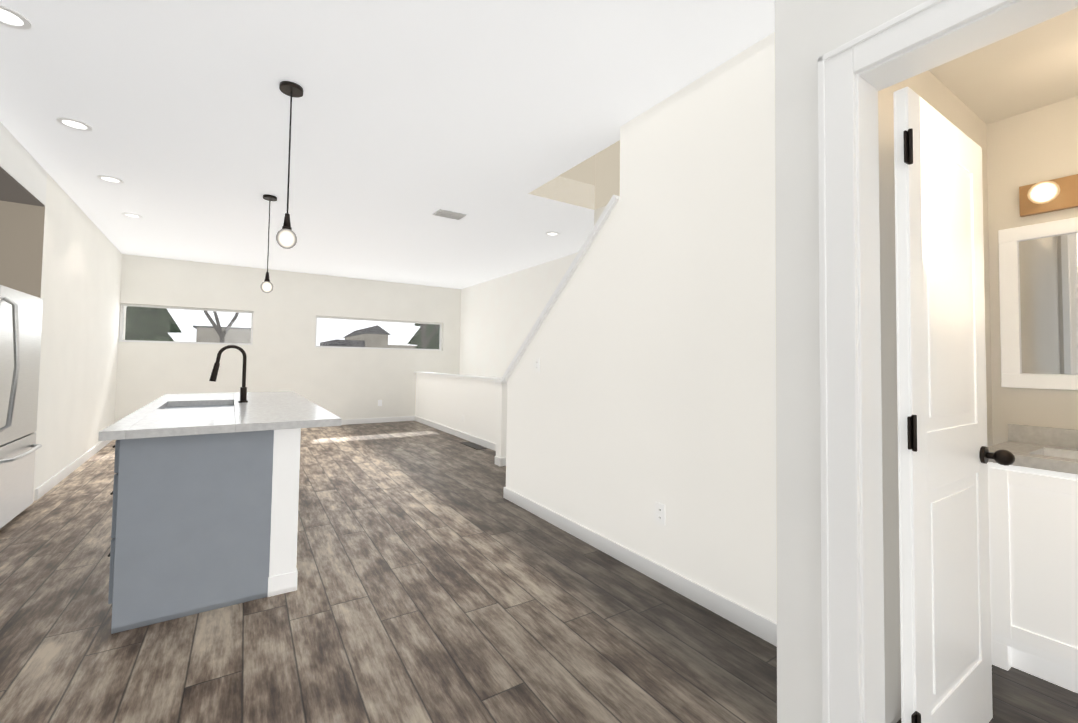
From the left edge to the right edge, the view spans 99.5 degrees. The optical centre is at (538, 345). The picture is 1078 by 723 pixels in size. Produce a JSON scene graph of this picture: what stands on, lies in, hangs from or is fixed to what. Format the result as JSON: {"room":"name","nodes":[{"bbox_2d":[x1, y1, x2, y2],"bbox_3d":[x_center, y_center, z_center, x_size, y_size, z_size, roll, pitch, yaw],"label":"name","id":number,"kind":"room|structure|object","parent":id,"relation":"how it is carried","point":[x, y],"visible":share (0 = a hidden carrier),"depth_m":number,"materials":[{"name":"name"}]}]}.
{"room":"kitchen","nodes":[
{"label":"kitchen","id":0,"kind":"room"},
{"bbox_2d":[0,201,19,289],"bbox_3d":[-4.525,-0.215,3.612,0.510,3.016,0.124,2,-2,-35],"label":"wall","id":1,"kind":"structure","parent":0,"point":[9,211],"depth_m":3.70,"materials":[{"name":"paint"}]},
{"bbox_2d":[0,122,46,206],"bbox_3d":[-3.131,-1.369,1.799,0.690,0.296,4.500,2,-2,-35],"label":"wall","id":2,"kind":"structure","parent":0,"point":[23,176],"depth_m":3.41,"materials":[{"name":"paint"}]},
{"bbox_2d":[16,173,125,501],"bbox_3d":[-5.453,-0.163,5.524,0.120,3.016,4.318,2,-2,-35],"label":"wall","id":3,"kind":"structure","parent":0,"point":[60,254],"depth_m":4.58,"materials":[{"name":"paint"}]},
{"bbox_2d":[35,440,111,499],"bbox_3d":[-5.368,1.297,5.440,0.014,0.095,3.894,2,-2,-35],"label":"baseboard","id":4,"kind":"structure","parent":3,"relation":"attached to","point":[50,483],"depth_m":4.62,"materials":[{"name":"white wood"}]},
{"bbox_2d":[115,254,460,421],"bbox_3d":[-4.346,-0.057,8.189,6.792,3.016,0.160,2,-2,-33],"label":"wall","id":5,"kind":"structure","parent":0,"point":[283,352],"depth_m":8.04,"materials":[{"name":"paint"}]},
{"bbox_2d":[119,304,253,344],"bbox_3d":[-5.626,-0.319,7.362,1.710,0.592,0.139,2,-2,-33],"label":"window","id":6,"kind":"structure","parent":5,"relation":"in","point":[122,318],"depth_m":7.35,"materials":[{"name":"clear glass"}]},
{"bbox_2d":[341,416,412,424],"bbox_3d":[-4.462,1.396,7.974,4.653,0.095,0.014,2,-2,-33],"label":"baseboard","id":7,"kind":"structure","parent":5,"relation":"attached to","point":[404,418],"depth_m":8.82,"materials":[{"name":"white wood"}]},
{"bbox_2d":[315,316,441,350],"bbox_3d":[-3.077,-0.217,8.997,2.430,0.592,0.139,2,-2,-33],"label":"window","id":8,"kind":"structure","parent":5,"relation":"in","point":[390,321],"depth_m":8.95,"materials":[{"name":"clear glass"}]},
{"bbox_2d":[0,0,774,288],"bbox_3d":[-1.037,-1.567,3.116,6.792,0.250,12.614,2,-2,-33],"label":"ceiling","id":9,"kind":"structure","parent":0,"point":[409,118],"depth_m":2.85,"materials":[{"name":"paint"}]},
{"bbox_2d":[0,4,31,29],"bbox_3d":[-2.421,-1.494,2.062,0.170,0.008,0.170,2,-2,-33],"label":"recessed light","id":10,"kind":"object","parent":9,"relation":"in","point":[10,15],"visible":1,"depth_m":2.09,"materials":[{"name":"white plastic"}]},
{"bbox_2d":[56,117,92,130],"bbox_3d":[-3.083,-1.470,3.028,0.170,0.008,0.170,2,-2,-33],"label":"recessed light","id":11,"kind":"object","parent":9,"relation":"in","point":[75,123],"visible":0.96,"depth_m":3.02,"materials":[{"name":"white plastic"}]},
{"bbox_2d":[97,175,123,183],"bbox_3d":[-3.728,-1.447,3.968,0.170,0.008,0.170,2,-2,-33],"label":"recessed light","id":12,"kind":"object","parent":9,"relation":"in","point":[111,179],"visible":0.9,"depth_m":3.96,"materials":[{"name":"white plastic"}]},
{"bbox_2d":[122,213,141,217],"bbox_3d":[-4.445,-1.422,4.981,0.170,0.008,0.170,2,-2,-33],"label":"recessed light","id":13,"kind":"object","parent":9,"relation":"in","point":[132,215],"visible":0.98,"depth_m":4.98,"materials":[{"name":"white plastic"}]},
{"bbox_2d":[261,194,276,292],"bbox_3d":[-2.571,-0.960,4.331,0.120,0.923,0.120,2,-2,-33],"label":"pendant light","id":14,"kind":"object","parent":9,"relation":"hanging from","point":[266,286],"visible":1,"depth_m":4.31,"materials":[{"name":"black metal"}]},
{"bbox_2d":[276,81,302,248],"bbox_3d":[-1.409,-1.004,2.570,0.120,0.923,0.120,2,-2,-33],"label":"pendant light","id":15,"kind":"object","parent":9,"relation":"hanging from","point":[286,237],"visible":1,"depth_m":2.55,"materials":[{"name":"black metal"}]},
{"bbox_2d":[433,209,466,219],"bbox_3d":[-0.940,-1.375,4.795,0.300,0.018,0.200,2,-2,-33],"label":"ceiling vent","id":16,"kind":"object","parent":9,"relation":"in","point":[449,214],"visible":0.94,"depth_m":4.77,"materials":[{"name":"metal"}]},
{"bbox_2d":[545,232,559,235],"bbox_3d":[0.162,-1.341,5.466,0.170,0.008,0.170,2,-2,-33],"label":"recessed light","id":17,"kind":"object","parent":9,"relation":"in","point":[552,233],"visible":1,"depth_m":5.45,"materials":[{"name":"white plastic"}]},
{"bbox_2d":[414,372,506,457],"bbox_3d":[-1.410,0.969,7.331,0.548,0.990,4.414,2,-2,-33],"label":"wall","id":18,"kind":"structure","parent":0,"point":[479,403],"depth_m":7.10,"materials":[{"name":"paint"}]},
{"bbox_2d":[413,416,495,450],"bbox_3d":[-1.358,1.421,7.433,0.014,0.095,4.250,2,-2,-33],"label":"baseboard","id":19,"kind":"structure","parent":18,"relation":"attached to","point":[479,441],"depth_m":7.31,"materials":[{"name":"white wood"}]},
{"bbox_2d":[497,457,505,465],"bbox_3d":[-0.235,1.369,5.467,0.527,0.095,0.014,2,-2,-33],"label":"baseboard","id":20,"kind":"structure","parent":18,"relation":"attached to","point":[500,461],"depth_m":5.34,"materials":[{"name":"white wood"}]},
{"bbox_2d":[459,252,577,377],"bbox_3d":[1.610,-0.882,4.800,0.120,4.600,12.014,2,-2,-33],"label":"wall","id":21,"kind":"structure","parent":0,"point":[499,316],"depth_m":8.21,"materials":[{"name":"paint"}]},
{"bbox_2d":[0,421,1077,722],"bbox_3d":[-1.079,1.381,3.016,6.792,0.120,12.614,2,-2,-33],"label":"floor","id":22,"kind":"structure","parent":0,"point":[440,579],"depth_m":2.08,"materials":[{"name":"brown wood"}]},
{"bbox_2d":[0,285,42,528],"bbox_3d":[-4.021,0.443,3.098,0.835,1.680,0.880,2,-2,-35],"label":"refrigerator","id":23,"kind":"object","parent":22,"relation":"on","point":[20,328],"visible":1,"depth_m":3.27,"materials":[{"name":"silver metal"}]},
{"bbox_2d":[108,429,300,633],"bbox_3d":[-2.236,0.878,3.154,0.785,0.865,2.268,2,-2,-34],"label":"kitchen island","id":24,"kind":"object","parent":22,"relation":"on","point":[205,492],"depth_m":2.20,"materials":[{"name":"grey paint"}]},
{"bbox_2d":[98,393,233,440],"bbox_3d":[-2.356,0.421,3.085,0.488,0.040,2.400,2,-2,-34],"label":"island countertop","id":25,"kind":"structure","parent":24,"relation":"on","point":[153,420],"depth_m":2.34,"materials":[{"name":"white stone"}]},
{"bbox_2d":[166,401,233,408],"bbox_3d":[-2.361,0.541,3.163,0.421,0.220,0.620,2,-2,-34],"label":"sink","id":26,"kind":"object","parent":25,"relation":"in","point":[215,402],"depth_m":3.35,"materials":[{"name":"silver metal"}]},
{"bbox_2d":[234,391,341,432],"bbox_3d":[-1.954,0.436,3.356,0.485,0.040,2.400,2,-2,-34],"label":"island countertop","id":27,"kind":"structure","parent":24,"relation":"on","point":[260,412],"depth_m":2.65,"materials":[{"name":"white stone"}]},
{"bbox_2d":[460,442,486,449],"bbox_3d":[-0.956,1.442,6.591,0.155,0.006,0.600,2,-2,-33],"label":"floor vent","id":28,"kind":"object","parent":22,"relation":"in","point":[473,445],"visible":1,"depth_m":6.57,"materials":[{"name":"metal"}]},
{"bbox_2d":[988,424,1077,692],"bbox_3d":[2.218,0.824,1.751,0.492,1.000,0.674,2,-2,-33],"label":"bathroom vanity","id":29,"kind":"object","parent":22,"relation":"on","point":[1033,516],"visible":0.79,"depth_m":1.80,"materials":[{"name":"wood"}]},
{"bbox_2d":[528,140,619,209],"bbox_3d":[0.989,-2.377,3.282,1.015,1.933,2.931,2,-2,-33],"label":"wall","id":30,"kind":"structure","parent":0,"point":[600,171],"depth_m":4.47,"materials":[{"name":"paint"}]},
{"bbox_2d":[594,205,606,224],"bbox_3d":[1.330,-0.014,3.448,0.120,2.766,2.741,2,-2,-33],"label":"wall","id":31,"kind":"structure","parent":0,"point":[598,212],"depth_m":4.57,"materials":[{"name":"paint"}]},
{"bbox_2d":[502,32,776,622],"bbox_3d":[0.521,-0.165,3.022,0.180,3.016,2.893,2,-2,-33],"label":"wall","id":32,"kind":"structure","parent":0,"point":[650,341],"depth_m":2.52,"materials":[{"name":"paint"}]},
{"bbox_2d":[535,358,539,371],"bbox_3d":[-0.016,0.160,3.721,0.008,0.114,0.070,2,-2,-33],"label":"light switch","id":33,"kind":"object","parent":32,"relation":"in","point":[537,364],"visible":1,"depth_m":3.71,"materials":[{"name":"white paint"}]},
{"bbox_2d":[503,487,776,646],"bbox_3d":[0.455,1.292,2.918,0.014,0.095,2.850,2,-2,-33],"label":"baseboard","id":34,"kind":"structure","parent":32,"relation":"attached to","point":[756,624],"depth_m":2.54,"materials":[{"name":"white wood"}]},
{"bbox_2d":[655,502,664,525],"bbox_3d":[0.686,0.951,2.582,0.008,0.114,0.070,2,-2,-33],"label":"electrical outlet","id":35,"kind":"object","parent":32,"relation":"in","point":[659,513],"visible":1,"depth_m":2.58,"materials":[{"name":"white plastic"}]},
{"bbox_2d":[774,0,926,722],"bbox_3d":[1.795,-0.252,-0.058,0.120,3.016,3.669,2,-2,-33],"label":"wall","id":36,"kind":"structure","parent":0,"point":[808,33],"depth_m":1.36,"materials":[{"name":"paint"}]},
{"bbox_2d":[818,0,1077,722],"bbox_3d":[1.110,0.208,0.981,0.168,2.148,0.876,2,-2,-33],"label":"door frame","id":37,"kind":"structure","parent":36,"relation":"attached to","point":[856,75],"depth_m":1.26,"materials":[{"name":"white wood"}]},
{"bbox_2d":[878,7,1077,722],"bbox_3d":[1.977,0.030,1.306,1.674,2.550,1.319,2,-2,-33],"label":"wall","id":38,"kind":"structure","parent":0,"point":[1008,105],"depth_m":2.00,"materials":[{"name":"paint"}]},
{"bbox_2d":[893,87,1014,722],"bbox_3d":[1.310,0.278,1.429,0.693,2.020,0.145,2,-2,-33],"label":"bathroom door","id":39,"kind":"structure","parent":38,"relation":"in","point":[945,455],"depth_m":1.39,"materials":[{"name":"white paint"}]},
{"bbox_2d":[998,217,1077,389],"bbox_3d":[2.413,-0.188,1.940,0.026,0.760,0.645,2,-2,-33],"label":"bathroom mirror","id":40,"kind":"object","parent":38,"relation":"attached to","point":[1038,276],"visible":0.94,"depth_m":2.10,"materials":[{"name":"white paint"}]},
{"bbox_2d":[1019,174,1077,216],"bbox_3d":[2.373,-0.689,1.912,0.153,0.140,0.520,2,-2,-33],"label":"sconce","id":41,"kind":"object","parent":38,"relation":"attached to","point":[1047,196],"visible":1,"depth_m":2.04,"materials":[{"name":"gold metal"}]},
{"label":"outside","id":42,"kind":"structure","parent":0,"visible":0},
{"bbox_3d":[-17.960,2.694,35.470,70.000,0.200,60.286,2,-2,-33],"label":"ground","id":43,"kind":"structure","parent":42,"visible":0},
{"bbox_2d":[125,306,181,340],"bbox_3d":[-11.304,-0.752,13.152,2.378,5.350,2.500,2,-2,-33],"label":"tree","id":44,"kind":"object","parent":43,"relation":"on","point":[164,316],"depth_m":12.75,"materials":[{"name":"green plant"}]},
{"bbox_2d":[204,311,238,342],"bbox_3d":[-10.101,-1.169,13.768,4.899,6.277,4.808,2,-2,-33],"label":"tree","id":45,"kind":"object","parent":43,"relation":"on","point":[219,332],"depth_m":14.42,"materials":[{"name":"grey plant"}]},
{"bbox_2d":[407,323,439,348],"bbox_3d":[-4.400,-0.357,18.766,2.853,5.136,3.000,2,-2,-33],"label":"tree","id":46,"kind":"object","parent":43,"relation":"on","point":[432,344],"depth_m":18.18,"materials":[{"name":"green plant"}]},
{"bbox_2d":[420,324,438,348],"bbox_3d":[-3.624,-0.502,17.188,3.621,5.344,5.489,2,-2,-33],"label":"tree","id":47,"kind":"object","parent":43,"relation":"on","point":[423,334],"depth_m":16.14,"materials":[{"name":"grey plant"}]}
]}

